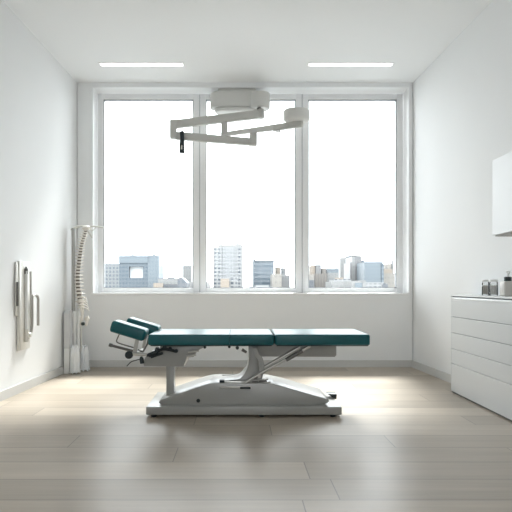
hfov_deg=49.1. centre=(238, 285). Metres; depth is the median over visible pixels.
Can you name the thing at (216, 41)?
ceiling
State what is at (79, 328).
stand
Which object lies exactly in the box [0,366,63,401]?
baseboard
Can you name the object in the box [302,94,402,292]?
window
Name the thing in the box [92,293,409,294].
trim
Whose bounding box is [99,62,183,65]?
recessed light
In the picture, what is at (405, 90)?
trim
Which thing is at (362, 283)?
building
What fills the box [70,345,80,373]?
plastic cover
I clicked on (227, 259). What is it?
tower building
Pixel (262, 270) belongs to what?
office building
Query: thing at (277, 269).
office building
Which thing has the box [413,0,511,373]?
wall
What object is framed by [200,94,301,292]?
window
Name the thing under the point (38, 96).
wall
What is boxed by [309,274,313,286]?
building
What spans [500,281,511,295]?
bottle
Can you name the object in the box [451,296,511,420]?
drawer unit
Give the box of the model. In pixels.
[74,225,90,325]
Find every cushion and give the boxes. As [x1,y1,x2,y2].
[110,320,148,340]
[126,317,160,334]
[148,329,230,344]
[229,329,273,344]
[271,329,369,344]
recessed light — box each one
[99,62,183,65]
[308,62,393,65]
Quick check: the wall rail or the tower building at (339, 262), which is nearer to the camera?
the wall rail
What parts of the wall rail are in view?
panel, rod, plate, support rod, hook handle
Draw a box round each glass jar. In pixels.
[482,280,488,294]
[489,279,497,295]
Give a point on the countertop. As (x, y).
(462, 295)
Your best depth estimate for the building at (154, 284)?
241.33 m
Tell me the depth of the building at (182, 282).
232.00 m
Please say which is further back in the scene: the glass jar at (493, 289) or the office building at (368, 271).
the office building at (368, 271)
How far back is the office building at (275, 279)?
254.99 m
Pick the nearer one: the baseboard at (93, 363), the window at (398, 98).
the baseboard at (93, 363)
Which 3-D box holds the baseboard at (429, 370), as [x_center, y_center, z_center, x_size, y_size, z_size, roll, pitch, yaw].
[2.124,0.871,2.045,0.014,0.078,8.498,0,0,-2]
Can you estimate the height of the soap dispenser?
0.182 m
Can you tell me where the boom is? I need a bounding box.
[170,88,309,153]
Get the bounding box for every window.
[98,94,199,292]
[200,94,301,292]
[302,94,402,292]
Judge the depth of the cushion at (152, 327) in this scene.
4.22 m
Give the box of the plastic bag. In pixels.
[80,344,89,370]
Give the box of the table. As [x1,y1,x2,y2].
[109,317,369,416]
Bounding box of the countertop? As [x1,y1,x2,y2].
[451,294,511,298]
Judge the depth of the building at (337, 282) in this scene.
252.02 m
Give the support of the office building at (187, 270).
on the ground
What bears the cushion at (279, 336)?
on the table
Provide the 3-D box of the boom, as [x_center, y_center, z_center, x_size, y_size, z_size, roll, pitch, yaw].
[0.013,-1.839,6.263,1.542,0.778,0.425,0,0,0]
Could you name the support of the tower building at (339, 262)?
on the ground
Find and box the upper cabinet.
[492,151,511,236]
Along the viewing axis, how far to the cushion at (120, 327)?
3.93 m
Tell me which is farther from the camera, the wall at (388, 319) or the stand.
the wall at (388, 319)
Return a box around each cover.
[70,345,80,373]
[159,374,328,404]
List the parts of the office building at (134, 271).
cornice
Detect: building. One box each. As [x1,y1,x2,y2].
[105,264,118,286]
[119,255,163,286]
[153,283,162,286]
[158,277,177,286]
[178,277,189,286]
[183,266,192,281]
[213,244,242,286]
[220,279,228,286]
[229,277,236,286]
[252,259,273,286]
[270,274,281,286]
[274,267,280,273]
[280,268,285,274]
[282,275,289,286]
[309,265,326,286]
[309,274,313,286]
[325,278,350,286]
[326,269,338,281]
[335,258,345,278]
[344,255,363,280]
[344,280,365,286]
[357,262,383,281]
[366,282,387,286]
[384,260,394,286]
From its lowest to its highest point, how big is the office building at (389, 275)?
44.685 m
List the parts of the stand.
rod, arm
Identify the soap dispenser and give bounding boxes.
[500,271,511,295]
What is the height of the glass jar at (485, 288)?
0.122 m
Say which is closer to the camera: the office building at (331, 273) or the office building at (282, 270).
the office building at (331, 273)
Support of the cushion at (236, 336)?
on the table
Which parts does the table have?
wire frame, locking knob, release lever, support post, adjust lever, slide rail, plate, linkage rod, mounting plate, frame rail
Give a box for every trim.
[92,86,409,292]
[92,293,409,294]
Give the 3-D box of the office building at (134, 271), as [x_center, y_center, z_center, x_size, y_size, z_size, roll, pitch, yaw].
[-48.287,7.789,278.800,19.237,46.242,18.400,0,0,0]
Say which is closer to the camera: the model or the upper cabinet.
the upper cabinet
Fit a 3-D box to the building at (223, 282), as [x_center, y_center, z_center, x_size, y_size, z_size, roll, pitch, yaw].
[-6.107,13.869,249.000,3.643,34.081,18.000,0,0,0]
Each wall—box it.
[0,0,76,390]
[77,83,412,359]
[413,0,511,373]
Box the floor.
[0,367,511,511]
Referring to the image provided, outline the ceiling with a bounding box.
[2,0,492,82]
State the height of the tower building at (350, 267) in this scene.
47.517 m
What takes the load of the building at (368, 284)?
on the ground
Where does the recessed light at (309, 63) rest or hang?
in the ceiling
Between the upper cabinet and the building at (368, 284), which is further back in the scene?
the building at (368, 284)
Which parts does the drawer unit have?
drawer, drawer, drawer, drawer, drawer, finger pull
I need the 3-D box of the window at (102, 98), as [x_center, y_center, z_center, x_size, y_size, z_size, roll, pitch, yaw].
[-1.049,-1.075,6.520,1.181,2.306,0.060,0,0,0]
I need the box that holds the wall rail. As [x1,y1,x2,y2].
[15,261,39,350]
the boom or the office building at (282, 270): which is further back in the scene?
the office building at (282, 270)
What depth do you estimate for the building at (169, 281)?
260.02 m
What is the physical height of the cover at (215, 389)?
0.155 m
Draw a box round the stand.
[71,225,103,352]
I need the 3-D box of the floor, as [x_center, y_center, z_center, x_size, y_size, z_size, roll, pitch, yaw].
[0.075,0.970,2.045,4.876,0.120,8.890,0,0,0]
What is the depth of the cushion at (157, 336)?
3.89 m
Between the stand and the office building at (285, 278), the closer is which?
the stand
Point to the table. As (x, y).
(250, 391)
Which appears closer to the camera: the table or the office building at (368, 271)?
the table
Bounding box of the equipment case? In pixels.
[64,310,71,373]
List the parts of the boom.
elbow post, hanging handle, arm, arm, link post, mounting plate, arm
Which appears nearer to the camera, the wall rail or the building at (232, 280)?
the wall rail
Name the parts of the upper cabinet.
panel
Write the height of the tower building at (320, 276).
41.801 m
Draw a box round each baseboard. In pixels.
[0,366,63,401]
[89,360,411,366]
[412,360,450,382]
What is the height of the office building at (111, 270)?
42.910 m
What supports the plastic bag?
on the floor

